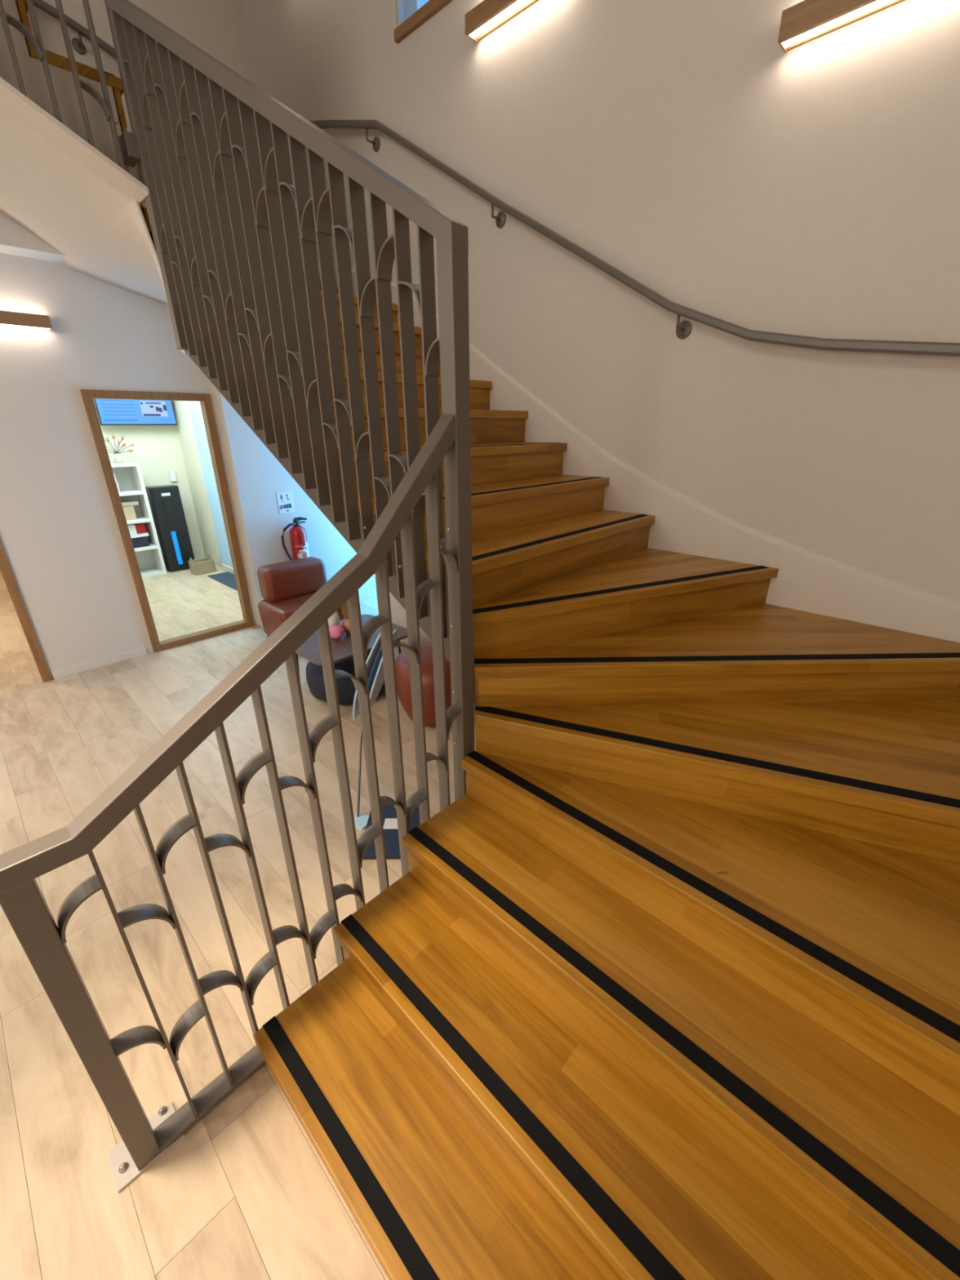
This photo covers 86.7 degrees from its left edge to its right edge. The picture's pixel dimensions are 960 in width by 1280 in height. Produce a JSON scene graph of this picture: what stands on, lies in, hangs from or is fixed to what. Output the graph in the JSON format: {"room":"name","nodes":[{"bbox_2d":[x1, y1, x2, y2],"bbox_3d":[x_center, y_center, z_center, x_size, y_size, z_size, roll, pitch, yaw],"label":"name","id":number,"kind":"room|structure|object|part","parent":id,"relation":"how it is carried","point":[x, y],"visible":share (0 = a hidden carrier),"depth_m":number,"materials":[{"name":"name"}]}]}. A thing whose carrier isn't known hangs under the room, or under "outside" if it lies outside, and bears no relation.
{"room":"stairwell","nodes":[
{"label":"stairwell","id":0,"kind":"room"},
{"bbox_2d":[0,213,65,262],"bbox_3d":[-4.355,-3.325,1.238,0.360,3.190,4.600,20,30,40],"label":"ceiling","id":1,"kind":"structure","parent":0,"point":[15,240],"depth_m":3.11,"materials":[{"name":"white paint"}]},
{"bbox_2d":[0,0,251,679],"bbox_3d":[-2.601,-2.806,3.591,0.150,6.000,2.371,20,30,40],"label":"wall","id":2,"kind":"structure","parent":0,"point":[60,539],"depth_m":3.65,"materials":[{"name":"white paint"}]},
{"bbox_2d":[0,541,52,682],"bbox_3d":[-3.375,-0.691,3.531,0.110,2.160,0.055,20,30,40],"label":"trim","id":3,"kind":"structure","parent":2,"relation":"attached to","point":[5,569],"depth_m":3.71,"materials":[{"name":"brown wood"}]},
{"bbox_2d":[0,310,52,329],"bbox_3d":[-3.079,-2.025,3.184,0.095,0.073,0.605,20,30,40],"label":"wall light","id":4,"kind":"object","parent":2,"relation":"attached to","point":[6,317],"visible":1,"depth_m":3.27,"materials":[{"name":"brown wood"}]},
{"bbox_2d":[31,0,116,59],"bbox_3d":[-2.324,-3.758,3.321,0.091,0.337,1.180,20,30,40],"label":"wall handrail","id":5,"kind":"object","parent":2,"relation":"attached to","point":[77,45],"visible":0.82,"depth_m":3.13,"materials":[{"name":"grey metal"}]},
{"bbox_3d":[-2.486,-3.727,3.152,0.065,0.048,0.014,20,30,40],"label":"arm","id":6,"kind":"part","parent":5,"relation":"part of"},
{"bbox_2d":[51,647,146,679],"bbox_3d":[-3.089,0.182,4.151,0.012,0.065,0.645,20,30,40],"label":"baseboard","id":7,"kind":"structure","parent":2,"relation":"attached to","point":[95,664],"depth_m":4.13,"materials":[{"name":"paint"}]},
{"bbox_2d":[80,389,253,652],"bbox_3d":[-2.559,-0.973,4.326,0.096,2.050,0.880,20,30,40],"label":"mirror","id":8,"kind":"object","parent":2,"relation":"in","point":[159,453],"depth_m":4.27,"materials":[{"name":"brown wood"}]},
{"bbox_3d":[-2.843,-0.856,4.055,0.096,2.050,0.060,20,30,40],"label":"frame","id":9,"kind":"part","parent":8,"relation":"part of","materials":[{"name":"brown wood"}]},
{"bbox_3d":[-2.566,-1.892,3.938,0.096,0.055,0.760,20,30,40],"label":"frame","id":10,"kind":"part","parent":8,"relation":"part of","materials":[{"name":"brown wood"}]},
{"bbox_3d":[-2.552,-0.054,4.714,0.096,0.055,0.760,20,30,40],"label":"frame","id":11,"kind":"part","parent":8,"relation":"part of","materials":[{"name":"brown wood"}]},
{"bbox_3d":[-2.275,-1.090,4.598,0.096,2.050,0.060,20,30,40],"label":"frame","id":12,"kind":"part","parent":8,"relation":"part of","materials":[{"name":"brown wood"}]},
{"bbox_2d":[204,375,257,625],"bbox_3d":[-2.248,-1.496,4.467,0.070,2.900,0.045,20,30,40],"label":"wall","id":13,"kind":"structure","parent":0,"point":[209,384],"depth_m":4.53,"materials":[{"name":"white paint"}]},
{"bbox_2d":[0,571,475,1279],"bbox_3d":[-2.698,0.506,3.719,11.200,0.200,8.000,20,30,40],"label":"floor","id":14,"kind":"structure","parent":0,"point":[246,1193],"depth_m":1.84,"materials":[{"name":"brown wood"}]},
{"bbox_2d":[257,556,345,636],"bbox_3d":[-1.587,-0.327,4.534,0.557,0.685,0.637,20,30,40],"label":"lounge chair","id":15,"kind":"object","parent":14,"relation":"on","point":[286,586],"visible":0.61,"depth_m":4.42,"materials":[{"name":"orange leather"}]},
{"bbox_3d":[-1.682,-0.548,4.584,0.240,0.315,0.575,20,30,40],"label":"backrest","id":16,"kind":"part","parent":15,"relation":"part of","materials":[{"name":"orange leather"}]},
{"bbox_3d":[-1.581,-0.211,4.555,0.514,0.335,0.608,20,30,40],"label":"seat","id":17,"kind":"part","parent":15,"relation":"part of","materials":[{"name":"orange leather"}]},
{"bbox_2d":[306,650,385,704],"bbox_3d":[-0.941,0.244,3.715,0.630,0.260,0.630,20,30,40],"label":"ottoman","id":18,"kind":"object","parent":14,"relation":"on","point":[346,690],"visible":0.31,"depth_m":3.47,"materials":[{"name":"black fabric"}]},
{"bbox_2d":[295,614,407,680],"bbox_3d":[-0.926,0.179,3.627,0.600,0.450,0.740,20,30,40],"label":"coffee table","id":19,"kind":"object","parent":14,"relation":"on","point":[342,650],"visible":0.34,"depth_m":3.40,"materials":[{"name":"brown wood"}]},
{"bbox_3d":[-1.282,0.218,3.578,0.039,0.421,0.017,-8,24,-18],"label":"leg","id":20,"kind":"part","parent":19,"relation":"part of","materials":[{"name":"black metal"}]},
{"bbox_2d":[328,611,344,639],"bbox_3d":[-1.000,-0.105,3.476,0.181,0.190,0.120,20,30,40],"label":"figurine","id":21,"kind":"object","parent":19,"relation":"on","point":[336,631],"visible":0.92,"depth_m":3.44,"materials":[{"name":"pink ceramic"}]},
{"bbox_2d":[341,600,351,634],"bbox_3d":[-0.916,-0.186,3.526,0.110,0.300,0.110,20,30,40],"label":"vase","id":22,"kind":"object","parent":19,"relation":"on","point":[345,624],"visible":0.42,"depth_m":3.51,"materials":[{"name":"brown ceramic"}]},
{"bbox_3d":[-0.570,0.167,3.687,0.039,0.421,0.017,-8,24,-18],"label":"leg","id":23,"kind":"part","parent":19,"relation":"part of","materials":[{"name":"black metal"}]},
{"bbox_2d":[352,629,420,859],"bbox_3d":[-0.459,0.448,2.298,0.325,0.980,0.450,0,23,0],"label":"sign stand","id":24,"kind":"object","parent":14,"relation":"on","point":[375,668],"visible":0.48,"depth_m":2.34,"materials":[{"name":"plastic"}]},
{"bbox_3d":[-0.505,0.152,2.305,0.165,0.440,0.209,20,30,40],"label":"leaflet panel","id":25,"kind":"part","parent":24,"relation":"part of","materials":[{"name":"blue paper"}]},
{"bbox_3d":[-0.472,0.137,2.302,0.123,0.350,0.141,20,30,40],"label":"leaflet panel","id":26,"kind":"part","parent":24,"relation":"part of","materials":[{"name":"blue paper"}]},
{"bbox_3d":[-0.449,0.141,2.306,0.143,0.380,0.180,20,30,40],"label":"leaflet panel","id":27,"kind":"part","parent":24,"relation":"part of","materials":[{"name":"blue paper"}]},
{"bbox_3d":[-0.421,0.910,2.434,0.255,0.022,0.340,0,23,0],"label":"floor plate","id":28,"kind":"part","parent":24,"relation":"part of","materials":[{"name":"blue plastic"}]},
{"bbox_2d":[395,641,475,727],"bbox_3d":[-0.277,0.287,3.341,0.564,0.464,0.564,20,30,40],"label":"armchair","id":29,"kind":"object","parent":14,"relation":"on","point":[402,663],"visible":0.27,"depth_m":3.12,"materials":[{"name":"red leather"}]},
{"bbox_2d":[0,0,959,1279],"bbox_3d":[-0.723,-0.961,2.308,5.177,3.572,2.516,20,30,40],"label":"staircase","id":30,"kind":"structure","parent":14,"relation":"on","point":[670,988],"depth_m":1.41,"materials":[{"name":"brown wood"}]},
{"bbox_2d":[0,0,148,203],"bbox_3d":[-1.884,-2.806,1.679,0.150,1.927,1.038,20,30,40],"label":"balustrade","id":31,"kind":"object","parent":30,"relation":"attached to","point":[126,148],"visible":0.94,"depth_m":2.09,"materials":[{"name":"grey metal"}]},
{"bbox_3d":[-1.882,-2.141,1.956,0.150,0.486,0.928,20,30,40],"label":"rail","id":32,"kind":"part","parent":31,"relation":"part of","materials":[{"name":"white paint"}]},
{"bbox_3d":[-1.572,-2.196,2.275,0.120,0.085,0.046,20,30,40],"label":"bracket plate","id":33,"kind":"part","parent":31,"relation":"part of","materials":[{"name":"grey metal"}]},
{"bbox_2d":[0,413,462,1193],"bbox_3d":[-0.532,0.376,1.385,0.108,1.824,1.248,20,30,40],"label":"balustrade","id":34,"kind":"object","parent":30,"relation":"attached to","point":[145,1140],"visible":0.96,"depth_m":1.33,"materials":[{"name":"grey"}]},
{"bbox_3d":[-0.892,0.913,1.165,0.052,0.990,0.054,20,30,40],"label":"post","id":35,"kind":"part","parent":34,"relation":"part of","materials":[{"name":"grey metal"}]},
{"bbox_3d":[-0.903,1.367,1.377,0.108,0.010,0.157,20,30,40],"label":"plate","id":36,"kind":"part","parent":34,"relation":"part of","materials":[{"name":"grey metal"}]},
{"bbox_3d":[-0.473,1.186,1.749,0.060,0.012,1.146,20,30,40],"label":"rail","id":37,"kind":"part","parent":34,"relation":"part of","materials":[{"name":"grey metal"}]},
{"bbox_3d":[-0.502,-0.083,1.191,0.054,0.828,1.203,20,30,40],"label":"handrail","id":38,"kind":"part","parent":34,"relation":"part of","materials":[{"name":"grey metal"}]},
{"bbox_2d":[104,0,474,800],"bbox_3d":[-0.784,-0.836,2.112,2.045,3.433,0.063,20,30,40],"label":"balustrade","id":39,"kind":"object","parent":30,"relation":"attached to","point":[223,201],"visible":0.94,"depth_m":1.79,"materials":[{"name":"silver metal"}]},
{"bbox_3d":[-1.506,-2.041,2.351,0.058,1.220,0.058,20,30,40],"label":"post","id":40,"kind":"part","parent":39,"relation":"part of","materials":[{"name":"grey metal"}]},
{"bbox_3d":[-0.791,-1.834,1.692,2.045,1.266,0.060,20,30,40],"label":"handrail","id":41,"kind":"part","parent":39,"relation":"part of","materials":[{"name":"grey metal"}]},
{"bbox_3d":[-0.064,-0.015,1.713,0.058,2.221,0.058,20,30,40],"label":"post","id":42,"kind":"part","parent":39,"relation":"part of","materials":[{"name":"grey metal"}]},
{"bbox_2d":[212,383,376,626],"bbox_3d":[-1.300,-1.650,5.330,0.150,2.500,2.500,20,30,40],"label":"wall","id":43,"kind":"structure","parent":0,"point":[256,476],"depth_m":4.68,"materials":[{"name":"white paint"}]},
{"bbox_2d":[276,491,294,513],"bbox_3d":[-1.821,-1.291,4.771,0.005,0.190,0.152,20,30,40],"label":"notice","id":44,"kind":"object","parent":43,"relation":"attached to","point":[285,500],"visible":1,"depth_m":4.77,"materials":[{"name":"white paper"}]},
{"bbox_2d":[280,516,309,559],"bbox_3d":[-1.764,-0.875,4.882,0.166,0.586,0.284,20,30,40],"label":"fire extinguisher","id":45,"kind":"object","parent":43,"relation":"attached to","point":[297,533],"visible":0.71,"depth_m":4.81,"materials":[{"name":"red metal"}]},
{"bbox_3d":[-1.712,-1.147,4.821,0.024,0.038,0.138,20,30,40],"label":"lever","id":46,"kind":"part","parent":45,"relation":"part of","materials":[{"name":"black rubber"}]},
{"bbox_2d":[297,542,309,558],"bbox_3d":[-1.690,-0.769,4.901,0.028,0.335,0.119,20,30,40],"label":"print","id":47,"kind":"object","parent":45,"relation":"attached to","point":[302,547],"depth_m":4.85,"materials":[{"name":"white paper"}]},
{"bbox_2d":[302,551,307,557],"bbox_3d":[-1.679,-0.818,4.875,0.005,0.055,0.056,18,29,37],"label":"print","id":48,"kind":"object","parent":45,"relation":"on","point":[304,554],"depth_m":4.87,"materials":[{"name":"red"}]},
{"bbox_2d":[358,587,377,601],"bbox_3d":[-1.234,-0.523,5.745,0.012,0.100,2.500,20,30,40],"label":"baseboard","id":49,"kind":"structure","parent":43,"relation":"attached to","point":[370,593],"depth_m":5.71,"materials":[{"name":"paint"}]},
{"bbox_2d":[240,0,959,643],"bbox_3d":[0.201,-2.459,2.719,5.490,6.000,0.160,20,30,40],"label":"wall","id":50,"kind":"structure","parent":0,"point":[812,188],"depth_m":2.16,"materials":[{"name":"white paint"}]},
{"bbox_2d":[464,0,538,42],"bbox_3d":[0.176,-2.960,2.337,0.602,0.070,0.095,20,30,40],"label":"wall light","id":51,"kind":"object","parent":50,"relation":"attached to","point":[488,15],"visible":1,"depth_m":2.42,"materials":[{"name":"brown wood"}]},
{"bbox_2d":[302,264,959,642],"bbox_3d":[0.142,-1.402,3.099,5.180,2.357,0.020,20,30,40],"label":"baseboard","id":52,"kind":"structure","parent":50,"relation":"attached to","point":[806,580],"depth_m":2.42,"materials":[{"name":"paint"}]},
{"bbox_2d":[777,0,905,53],"bbox_3d":[1.280,-2.036,1.578,0.608,0.076,0.095,20,30,40],"label":"wall light","id":53,"kind":"object","parent":50,"relation":"attached to","point":[806,21],"visible":1,"depth_m":1.68,"materials":[{"name":"brown wood"}]},
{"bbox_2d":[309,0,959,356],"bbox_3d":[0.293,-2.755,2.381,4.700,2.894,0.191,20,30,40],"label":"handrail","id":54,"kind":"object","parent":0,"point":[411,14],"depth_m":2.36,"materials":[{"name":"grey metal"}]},
{"bbox_3d":[-0.682,-3.135,3.164,0.014,0.066,0.065,20,30,40],"label":"arm","id":55,"kind":"part","parent":54,"relation":"part of"},
{"bbox_3d":[-0.450,-3.912,2.701,0.006,1.000,0.038,20,30,40],"label":"frame","id":56,"kind":"part","parent":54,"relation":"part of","materials":[{"name":"white laminate"}]},
{"bbox_3d":[-0.187,-3.793,2.465,0.741,0.970,0.006,20,30,40],"label":"pane","id":57,"kind":"part","parent":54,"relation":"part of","materials":[{"name":"clear glass"}]},
{"bbox_3d":[0.084,-2.293,2.724,0.014,0.062,0.065,20,30,40],"label":"arm","id":58,"kind":"part","parent":54,"relation":"part of"},
{"bbox_3d":[0.262,-2.265,2.548,4.700,1.862,0.091,20,30,40],"label":"wall handrail","id":59,"kind":"part","parent":54,"relation":"part of","materials":[{"name":"grey metal"}]},
{"bbox_3d":[0.892,-1.410,2.259,0.014,0.059,0.065,20,30,40],"label":"arm","id":60,"kind":"part","parent":54,"relation":"part of"}
]}

